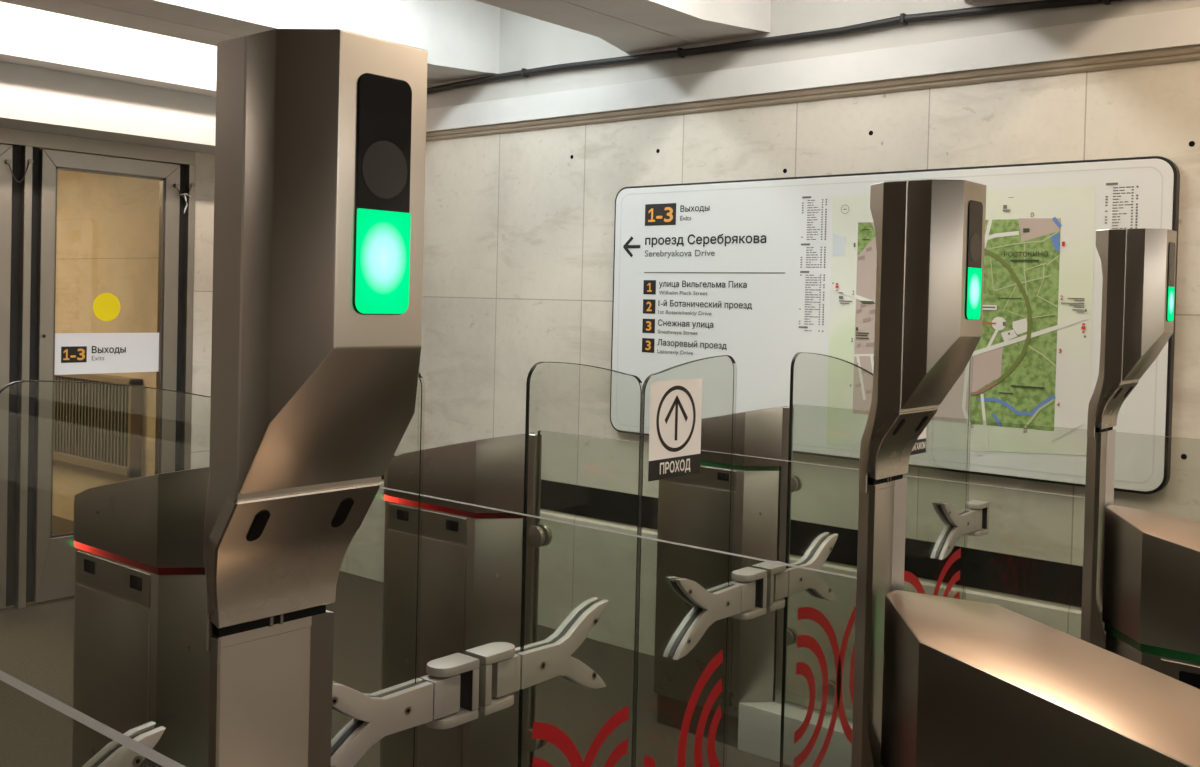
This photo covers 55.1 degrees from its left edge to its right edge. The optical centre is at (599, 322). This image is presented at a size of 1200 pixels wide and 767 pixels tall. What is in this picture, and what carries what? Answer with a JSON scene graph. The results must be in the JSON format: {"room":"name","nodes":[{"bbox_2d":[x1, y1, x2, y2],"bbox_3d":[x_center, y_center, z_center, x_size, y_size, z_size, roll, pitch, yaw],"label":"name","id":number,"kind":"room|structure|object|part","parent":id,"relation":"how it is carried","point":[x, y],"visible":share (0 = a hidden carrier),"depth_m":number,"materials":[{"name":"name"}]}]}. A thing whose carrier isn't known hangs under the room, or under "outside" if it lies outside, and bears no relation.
{"room":"railway station","nodes":[
{"label":"railway station","id":0,"kind":"room"},
{"bbox_2d":[52,170,159,520],"bbox_3d":[-3.517,0.026,7.409,3.900,2.350,0.200,2,1,40],"label":"wall","id":1,"kind":"structure","parent":0,"point":[108,225],"depth_m":6.76,"materials":[{"name":"stone"}]},
{"bbox_2d":[53,374,142,476],"bbox_3d":[-3.080,0.576,6.865,1.240,0.550,0.070,2,1,40],"label":"radiator","id":2,"kind":"object","parent":1,"relation":"attached to","point":[97,426],"visible":0.75,"depth_m":6.70,"materials":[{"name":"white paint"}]},
{"bbox_2d":[191,152,214,468],"bbox_3d":[-1.934,0.209,6.036,0.300,2.110,0.634,2,1,40],"label":"wall","id":3,"kind":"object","parent":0,"point":[204,162],"visible":0.07,"depth_m":5.74,"materials":[{"name":"stone"}]},
{"bbox_2d":[0,515,850,766],"bbox_3d":[-2.266,1.441,-0.845,16.700,0.120,12.200,2,1,40],"label":"floor","id":4,"kind":"structure","parent":0,"point":[37,639],"depth_m":4.18,"materials":[{"name":"stone"}]},
{"bbox_2d":[0,29,427,766],"bbox_3d":[-0.610,0.604,1.228,2.215,1.558,0.509,2,1,40],"label":"turnstile","id":5,"kind":"object","parent":4,"relation":"on","point":[320,134],"visible":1,"depth_m":0.63,"materials":[{"name":"metal"}]},
{"bbox_3d":[-0.552,0.640,1.318,0.008,1.156,0.297,2,1,40],"label":"glass","id":6,"kind":"part","parent":5,"relation":"part of","materials":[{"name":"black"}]},
{"bbox_3d":[-0.596,0.546,1.278,0.012,0.148,0.212,2,1,40],"label":"clamp plate","id":7,"kind":"part","parent":5,"relation":"part of","materials":[{"name":"silver metal"}]},
{"bbox_3d":[-0.579,0.546,1.264,0.012,0.148,0.212,2,1,40],"label":"clamp plate","id":8,"kind":"part","parent":5,"relation":"part of","materials":[{"name":"silver metal"}]},
{"bbox_2d":[355,208,410,313],"bbox_3d":[-0.117,-0.032,0.620,0.001,0.056,0.036,2,1,40],"label":"lamp","id":9,"kind":"object","parent":5,"relation":"attached to","point":[382,235],"depth_m":0.62,"materials":[{"name":"green plastic"}]},
{"bbox_2d":[362,141,406,198],"bbox_3d":[-0.116,-0.082,0.619,0.001,0.031,0.031,2,1,40],"label":"lamp","id":10,"kind":"object","parent":5,"relation":"attached to","point":[384,163],"depth_m":0.62,"materials":[{"name":"black plastic"}]},
{"bbox_2d":[72,179,1199,766],"bbox_3d":[-0.186,0.605,1.734,2.215,1.558,0.810,2,1,40],"label":"turnstile","id":11,"kind":"object","parent":4,"relation":"on","point":[939,681],"visible":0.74,"depth_m":1.28,"materials":[{"name":"metal"}]},
{"bbox_3d":[-0.961,0.881,2.253,0.288,0.691,0.007,2,1,40],"label":"access panel","id":12,"kind":"part","parent":11,"relation":"part of","materials":[{"name":"metal"}]},
{"bbox_3d":[-0.951,0.499,2.247,0.288,0.063,0.006,2,1,40],"label":"sensor panel","id":13,"kind":"part","parent":11,"relation":"part of","materials":[{"name":"metal"}]},
{"bbox_3d":[-0.330,0.546,1.596,0.012,0.148,0.212,2,1,40],"label":"clamp plate","id":14,"kind":"part","parent":11,"relation":"part of","materials":[{"name":"silver metal"}]},
{"bbox_3d":[-0.313,0.547,1.581,0.012,0.148,0.212,2,1,40],"label":"clamp plate","id":15,"kind":"part","parent":11,"relation":"part of","materials":[{"name":"silver metal"}]},
{"bbox_3d":[-0.361,0.640,1.545,0.008,1.156,0.297,2,1,40],"label":"glass","id":16,"kind":"part","parent":11,"relation":"part of","materials":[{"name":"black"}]},
{"bbox_3d":[-0.076,0.547,1.899,0.012,0.148,0.212,2,1,40],"label":"clamp plate","id":17,"kind":"part","parent":11,"relation":"part of","materials":[{"name":"silver metal"}]},
{"bbox_3d":[-0.059,0.548,1.885,0.012,0.148,0.212,2,1,40],"label":"clamp plate","id":18,"kind":"part","parent":11,"relation":"part of","materials":[{"name":"silver metal"}]},
{"bbox_3d":[-0.032,0.641,1.938,0.008,1.156,0.297,2,1,40],"label":"glass","id":19,"kind":"part","parent":11,"relation":"part of","materials":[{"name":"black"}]},
{"bbox_2d":[967,267,981,318],"bbox_3d":[0.404,-0.031,1.240,0.001,0.056,0.036,2,1,40],"label":"lamp","id":20,"kind":"object","parent":11,"relation":"attached to","point":[974,274],"depth_m":1.24,"materials":[{"name":"green plastic"}]},
{"bbox_2d":[970,233,980,261],"bbox_3d":[0.404,-0.081,1.240,0.001,0.031,0.031,2,1,40],"label":"lamp","id":21,"kind":"object","parent":11,"relation":"attached to","point":[975,238],"depth_m":1.24,"materials":[{"name":"black plastic"}]},
{"bbox_2d":[380,228,1199,766],"bbox_3d":[0.392,0.607,2.425,2.214,1.558,0.993,2,1,40],"label":"turnstile","id":22,"kind":"object","parent":4,"relation":"on","point":[1141,580],"visible":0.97,"depth_m":2.40,"materials":[{"name":"glass"}]},
{"bbox_3d":[-0.440,0.882,2.874,0.288,0.691,0.007,2,1,40],"label":"access panel","id":23,"kind":"part","parent":22,"relation":"part of","materials":[{"name":"metal"}]},
{"bbox_3d":[-0.431,0.500,2.868,0.288,0.063,0.006,2,1,40],"label":"sensor panel","id":24,"kind":"part","parent":22,"relation":"part of","materials":[{"name":"metal"}]},
{"bbox_2d":[648,386,700,481],"bbox_3d":[0.140,0.201,2.115,0.001,0.169,0.161,2,1,40],"label":"print","id":25,"kind":"object","parent":22,"relation":"attached to","point":[654,466],"depth_m":2.11},
{"bbox_3d":[0.159,0.642,2.166,0.008,1.156,0.297,2,1,40],"label":"glass","id":26,"kind":"part","parent":22,"relation":"part of","materials":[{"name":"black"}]},
{"bbox_3d":[0.190,0.548,2.217,0.012,0.148,0.212,2,1,40],"label":"clamp plate","id":27,"kind":"part","parent":22,"relation":"part of","materials":[{"name":"silver metal"}]},
{"bbox_3d":[0.207,0.548,2.202,0.012,0.148,0.212,2,1,40],"label":"clamp plate","id":28,"kind":"part","parent":22,"relation":"part of","materials":[{"name":"silver metal"}]},
{"bbox_3d":[0.444,0.548,2.520,0.012,0.148,0.212,2,1,40],"label":"clamp plate","id":29,"kind":"part","parent":22,"relation":"part of","materials":[{"name":"silver metal"}]},
{"bbox_3d":[0.462,0.549,2.505,0.012,0.148,0.212,2,1,40],"label":"clamp plate","id":30,"kind":"part","parent":22,"relation":"part of","materials":[{"name":"silver metal"}]},
{"bbox_3d":[0.547,0.643,2.630,0.008,1.156,0.480,2,1,40],"label":"glass","id":31,"kind":"part","parent":22,"relation":"part of","materials":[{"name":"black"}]},
{"bbox_2d":[1167,287,1174,320],"bbox_3d":[0.924,-0.030,1.861,0.001,0.056,0.036,2,1,40],"label":"lamp","id":32,"kind":"object","parent":22,"relation":"attached to","point":[1170,290],"depth_m":1.86,"materials":[{"name":"green plastic"}]},
{"bbox_2d":[1169,264,1173,282],"bbox_3d":[0.925,-0.079,1.861,0.001,0.031,0.031,2,1,40],"label":"lamp","id":33,"kind":"object","parent":22,"relation":"attached to","point":[1171,266],"depth_m":1.86,"materials":[{"name":"black plastic"}]},
{"bbox_3d":[0.977,0.556,1.688,0.288,0.063,0.006,2,1,40],"label":"sensor panel","id":34,"kind":"part","parent":22,"relation":"part of","materials":[{"name":"metal"}]},
{"bbox_2d":[654,354,1199,766],"bbox_3d":[0.936,0.608,3.073,2.215,1.558,0.692,2,1,40],"label":"turnstile","id":35,"kind":"object","parent":4,"relation":"on","point":[694,509],"visible":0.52,"depth_m":3.68,"materials":[{"name":"glass"}]},
{"bbox_3d":[0.317,0.884,3.779,0.288,0.691,0.007,2,1,40],"label":"access panel","id":36,"kind":"part","parent":35,"relation":"part of","materials":[{"name":"metal"}]},
{"bbox_3d":[0.327,0.502,3.772,0.288,0.063,0.006,2,1,40],"label":"sensor panel","id":37,"kind":"part","parent":35,"relation":"part of","materials":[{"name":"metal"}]},
{"bbox_2d":[911,438,925,454],"bbox_3d":[0.780,0.249,2.881,0.001,0.169,0.180,2,1,40],"label":"print","id":38,"kind":"object","parent":35,"relation":"attached to","point":[919,441],"depth_m":2.92},
{"bbox_3d":[0.948,0.550,3.121,0.012,0.148,0.212,2,1,40],"label":"clamp plate","id":39,"kind":"part","parent":35,"relation":"part of","materials":[{"name":"silver metal"}]},
{"bbox_3d":[0.965,0.550,3.107,0.012,0.148,0.212,2,1,40],"label":"clamp plate","id":40,"kind":"part","parent":35,"relation":"part of","materials":[{"name":"silver metal"}]},
{"bbox_3d":[0.858,0.643,3.001,0.008,1.156,0.480,2,1,40],"label":"glass","id":41,"kind":"part","parent":35,"relation":"part of","materials":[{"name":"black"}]},
{"bbox_2d":[381,0,1199,610],"bbox_3d":[3.032,-0.001,2.450,12.500,2.900,0.251,2,1,40],"label":"wall","id":42,"kind":"structure","parent":0,"point":[518,253],"depth_m":4.48,"materials":[{"name":"stone"}]},
{"bbox_2d":[0,144,12,608],"bbox_3d":[-2.815,0.240,4.784,0.049,2.026,0.678,2,1,40],"label":"door","id":43,"kind":"structure","parent":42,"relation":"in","point":[6,151],"depth_m":5.01,"materials":[{"name":"metal"}]},
{"bbox_2d":[5,159,33,181],"bbox_3d":[-2.537,-0.665,5.025,0.024,0.108,0.115,2,1,40],"label":"lead","id":44,"kind":"object","parent":43,"relation":"attached to","point":[8,161],"visible":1,"depth_m":5.01,"materials":[{"name":"grey metal"}]},
{"bbox_2d":[6,145,184,606],"bbox_3d":[-2.576,0.239,5.099,0.020,2.032,1.558,2,1,40],"label":"trim","id":45,"kind":"structure","parent":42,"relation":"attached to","point":[16,166],"depth_m":5.12,"materials":[{"name":"grey metal"}]},
{"bbox_2d":[0,61,215,608],"bbox_3d":[-5.370,0.084,1.695,0.600,2.350,11.702,2,1,40],"label":"door frame","id":46,"kind":"structure","parent":42,"relation":"attached to","point":[36,99],"depth_m":5.09,"materials":[{"name":"paint"}]},
{"bbox_2d":[33,149,179,601],"bbox_3d":[-2.303,0.242,5.396,0.049,2.026,0.665,2,1,40],"label":"door","id":47,"kind":"structure","parent":46,"relation":"attached to","point":[56,353],"depth_m":5.28,"materials":[{"name":"metal"}]},
{"bbox_2d":[61,346,125,362],"bbox_3d":[-2.345,0.147,5.334,0.001,0.075,0.306,2,1,40],"label":"print","id":48,"kind":"object","parent":47,"relation":"attached to","point":[69,354],"depth_m":5.33,"materials":[{"name":"black"}]},
{"bbox_2d":[173,183,194,213],"bbox_3d":[-2.032,-0.609,5.627,0.030,0.157,0.107,2,1,40],"label":"lead","id":49,"kind":"object","parent":47,"relation":"attached to","point":[176,185],"visible":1,"depth_m":5.62,"materials":[{"name":"grey metal"}]},
{"bbox_2d":[0,2,216,96],"bbox_3d":[-5.274,-1.356,1.618,0.760,0.563,11.702,2,1,40],"label":"ceiling light","id":50,"kind":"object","parent":42,"relation":"attached to","point":[32,37],"depth_m":4.85,"materials":[{"name":"paint"}]},
{"bbox_2d":[0,0,499,84],"bbox_3d":[-4.472,-1.381,0.946,0.680,0.470,11.702,2,1,40],"label":"trim","id":51,"kind":"structure","parent":42,"relation":"attached to","point":[460,38],"depth_m":4.65,"materials":[{"name":"paint"}]},
{"bbox_2d":[475,0,770,53],"bbox_3d":[-3.376,-1.338,0.028,0.680,0.470,11.702,2,1,40],"label":"trim","id":52,"kind":"structure","parent":42,"relation":"attached to","point":[632,26],"depth_m":4.19,"materials":[{"name":"paint"}]},
{"bbox_2d":[340,482,1081,709],"bbox_3d":[3.037,1.205,2.279,12.200,0.495,0.022,2,1,40],"label":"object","id":53,"kind":"structure","parent":42,"relation":"attached to","point":[579,564],"depth_m":4.73,"materials":[{"name":"stone"}]},
{"bbox_2d":[381,456,1082,606],"bbox_3d":[3.047,0.881,2.276,12.200,0.127,0.014,2,1,40],"label":"trim","id":54,"kind":"structure","parent":42,"relation":"attached to","point":[1057,582],"depth_m":3.91,"materials":[{"name":"black stone"}]},
{"bbox_2d":[427,0,1122,93],"bbox_3d":[1.361,-1.012,3.664,6.680,0.082,0.037,2,1,40],"label":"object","id":55,"kind":"object","parent":42,"relation":"attached to","point":[904,19],"visible":0.92,"depth_m":4.20,"materials":[{"name":"black"}]},
{"bbox_2d":[426,7,1199,131],"bbox_3d":[3.078,-0.806,2.234,12.200,0.108,0.065,2,1,40],"label":"trim","id":56,"kind":"structure","parent":42,"relation":"attached to","point":[1181,27],"depth_m":4.01,"materials":[{"name":"paint"}]},
{"bbox_2d":[426,45,1199,140],"bbox_3d":[3.081,-0.734,2.240,12.200,0.040,0.051,2,1,40],"label":"trim","id":57,"kind":"structure","parent":42,"relation":"attached to","point":[1184,53],"depth_m":4.04,"materials":[{"name":"paint"}]},
{"bbox_2d":[610,156,1179,493],"bbox_3d":[0.873,-0.021,4.066,2.125,1.004,0.044,2,1,40],"label":"information board","id":58,"kind":"object","parent":42,"relation":"attached to","point":[759,273],"visible":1,"depth_m":4.02,"materials":[{"name":"white plastic"}]},
{"bbox_3d":[0.193,0.093,4.612,0.062,0.057,0.001,2,1,40],"label":"number plate","id":59,"kind":"part","parent":58,"relation":"part of","materials":[{"name":"black plastic"}]},
{"bbox_3d":[0.195,0.015,4.610,0.062,0.057,0.001,2,1,40],"label":"number plate","id":60,"kind":"part","parent":58,"relation":"part of","materials":[{"name":"black plastic"}]},
{"bbox_3d":[0.197,-0.063,4.609,0.062,0.057,0.001,2,1,40],"label":"number plate","id":61,"kind":"part","parent":58,"relation":"part of","materials":[{"name":"black plastic"}]},
{"bbox_3d":[0.199,-0.140,4.607,0.062,0.057,0.001,2,1,40],"label":"number plate","id":62,"kind":"part","parent":58,"relation":"part of","materials":[{"name":"black plastic"}]},
{"bbox_3d":[0.240,-0.428,4.573,0.154,0.086,0.001,2,1,40],"label":"number plate","id":63,"kind":"part","parent":58,"relation":"part of","materials":[{"name":"black plastic"}]},
{"bbox_2d":[799,196,826,331],"bbox_3d":[0.764,-0.210,4.134,0.101,0.487,0.001,2,1,40],"label":"print","id":64,"kind":"object","parent":58,"relation":"attached to","point":[803,196],"depth_m":4.13},
{"bbox_2d":[833,233,845,255],"bbox_3d":[0.844,-0.275,4.065,0.051,0.082,0.001,2,1,40],"label":"print","id":65,"kind":"object","parent":58,"relation":"attached to","point":[838,241],"depth_m":4.07},
{"bbox_2d":[856,356,865,399],"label":"print","id":66,"kind":"object","parent":58,"relation":"attached to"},
{"bbox_2d":[854,354,873,355],"bbox_3d":[0.978,0.112,3.952,0.230,0.023,0.001,2,1,40],"label":"print","id":67,"kind":"object","parent":58,"relation":"attached to","point":[854,354],"depth_m":4.00},
{"bbox_2d":[870,355,873,372],"bbox_3d":[0.946,0.168,3.979,0.029,0.108,0.001,2,1,40],"label":"print","id":68,"kind":"object","parent":58,"relation":"attached to","point":[871,357],"depth_m":3.98},
{"bbox_2d":[853,222,969,422],"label":"print","id":69,"kind":"object","parent":58,"relation":"attached to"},
{"bbox_2d":[856,228,1044,393],"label":"print","id":70,"kind":"object","parent":58,"relation":"attached to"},
{"bbox_2d":[832,197,1086,432],"bbox_3d":[1.155,-0.032,3.801,0.872,0.746,0.001,2,1,40],"label":"print","id":71,"kind":"object","parent":58,"relation":"attached to","point":[1029,359],"depth_m":3.68,"materials":[{"name":"multicoloured"}]},
{"bbox_2d":[833,287,1088,355],"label":"print","id":72,"kind":"object","parent":58,"relation":"attached to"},
{"bbox_2d":[962,208,994,455],"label":"print","id":73,"kind":"object","parent":58,"relation":"attached to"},
{"bbox_2d":[980,394,988,452],"bbox_3d":[1.246,0.328,3.726,0.035,0.191,0.001,2,1,40],"label":"print","id":74,"kind":"object","parent":58,"relation":"attached to","point":[982,396],"depth_m":3.73},
{"bbox_2d":[969,347,1002,392],"bbox_3d":[1.248,0.156,3.726,0.108,0.154,0.001,2,1,40],"label":"print","id":75,"kind":"object","parent":58,"relation":"attached to","point":[987,365],"depth_m":3.73},
{"bbox_3d":[1.255,-0.048,3.718,0.055,0.016,0.001,2,1,40],"label":"label plate","id":76,"kind":"part","parent":58,"relation":"part of","materials":[{"name":"white plastic"}]},
{"bbox_2d":[990,258,993,289],"bbox_3d":[1.265,-0.156,3.712,0.016,0.106,0.001,2,1,40],"label":"print","id":77,"kind":"object","parent":58,"relation":"attached to","point":[990,258],"depth_m":3.71},
{"bbox_2d":[987,326,999,347],"bbox_3d":[1.268,0.049,3.709,0.043,0.074,0.001,2,1,40],"label":"print","id":78,"kind":"object","parent":58,"relation":"attached to","point":[997,329],"depth_m":3.71},
{"bbox_2d":[992,413,1001,425],"bbox_3d":[1.278,0.314,3.701,0.037,0.039,0.001,2,1,40],"label":"print","id":79,"kind":"object","parent":58,"relation":"attached to","point":[998,422],"depth_m":3.70},
{"bbox_2d":[992,317,1005,329],"bbox_3d":[1.282,0.004,3.697,0.048,0.044,0.001,2,1,40],"label":"print","id":80,"kind":"object","parent":58,"relation":"attached to","point":[999,321],"depth_m":3.70},
{"bbox_2d":[985,231,1018,240],"bbox_3d":[1.229,-0.263,3.742,0.266,0.063,0.001,2,1,40],"label":"print","id":81,"kind":"object","parent":58,"relation":"attached to","point":[1013,233],"depth_m":3.69},
{"bbox_2d":[1001,330,1016,341],"bbox_3d":[1.307,0.043,3.676,0.053,0.041,0.001,2,1,40],"label":"print","id":82,"kind":"object","parent":58,"relation":"attached to","point":[1005,335],"depth_m":3.68},
{"bbox_2d":[979,395,1055,415],"bbox_3d":[1.325,0.258,3.662,0.245,0.073,0.001,2,1,40],"label":"print","id":83,"kind":"object","parent":58,"relation":"attached to","point":[1050,398],"depth_m":3.65},
{"bbox_2d":[1013,318,1026,334],"bbox_3d":[1.336,0.013,3.652,0.053,0.054,0.001,2,1,40],"label":"print","id":84,"kind":"object","parent":58,"relation":"attached to","point":[1019,326],"depth_m":3.65},
{"bbox_2d":[995,275,1049,290],"bbox_3d":[1.339,-0.124,3.649,0.173,0.052,0.001,2,1,40],"label":"print","id":85,"kind":"object","parent":58,"relation":"attached to","point":[1049,275],"depth_m":3.64},
{"bbox_2d":[987,232,1057,249],"bbox_3d":[1.332,-0.257,3.655,0.237,0.058,0.001,2,1,40],"label":"print","id":86,"kind":"object","parent":58,"relation":"attached to","point":[1056,232],"depth_m":3.65},
{"bbox_2d":[1024,243,1027,295],"bbox_3d":[1.349,-0.153,3.641,0.021,0.197,0.001,2,1,40],"label":"print","id":87,"kind":"object","parent":58,"relation":"attached to","point":[1024,243],"depth_m":3.64},
{"bbox_2d":[1009,311,1056,318],"bbox_3d":[1.364,-0.023,3.628,0.151,0.023,0.001,2,1,40],"label":"print","id":88,"kind":"object","parent":58,"relation":"attached to","point":[1009,311],"depth_m":3.62},
{"bbox_2d":[1024,399,1054,427],"bbox_3d":[1.380,0.287,3.614,0.095,0.102,0.001,2,1,40],"label":"print","id":89,"kind":"object","parent":58,"relation":"attached to","point":[1052,400],"depth_m":3.62},
{"bbox_2d":[1018,218,1060,241],"bbox_3d":[1.380,-0.291,3.617,0.133,0.075,0.001,2,1,40],"label":"print","id":90,"kind":"object","parent":58,"relation":"attached to","point":[1039,227],"depth_m":3.62},
{"bbox_2d":[1028,345,1056,366],"bbox_3d":[1.387,0.106,3.608,0.093,0.065,0.001,2,1,40],"label":"print","id":91,"kind":"object","parent":58,"relation":"attached to","point":[1043,355],"depth_m":3.61},
{"bbox_2d":[1037,263,1056,306],"bbox_3d":[1.400,-0.116,3.598,0.066,0.138,0.001,2,1,40],"label":"print","id":92,"kind":"object","parent":58,"relation":"attached to","point":[1043,263],"depth_m":3.61},
{"bbox_2d":[1051,233,1059,251],"bbox_3d":[1.418,-0.249,3.585,0.031,0.060,0.001,2,1,40],"label":"print","id":93,"kind":"object","parent":58,"relation":"attached to","point":[1055,239],"depth_m":3.58},
{"bbox_2d":[1052,217,1061,227],"bbox_3d":[1.422,-0.311,3.581,0.032,0.036,0.001,2,1,40],"label":"print","id":94,"kind":"object","parent":58,"relation":"attached to","point":[1054,219],"depth_m":3.58},
{"bbox_2d":[1051,421,1082,440],"bbox_3d":[1.445,0.337,3.559,0.097,0.071,0.001,2,1,40],"label":"print","id":95,"kind":"object","parent":58,"relation":"attached to","point":[1080,423],"depth_m":3.56},
{"bbox_2d":[1105,183,1138,228],"bbox_3d":[1.567,-0.311,3.461,0.093,0.220,0.001,2,1,40],"label":"print","id":96,"kind":"object","parent":58,"relation":"attached to","point":[1106,183],"depth_m":3.46}
]}

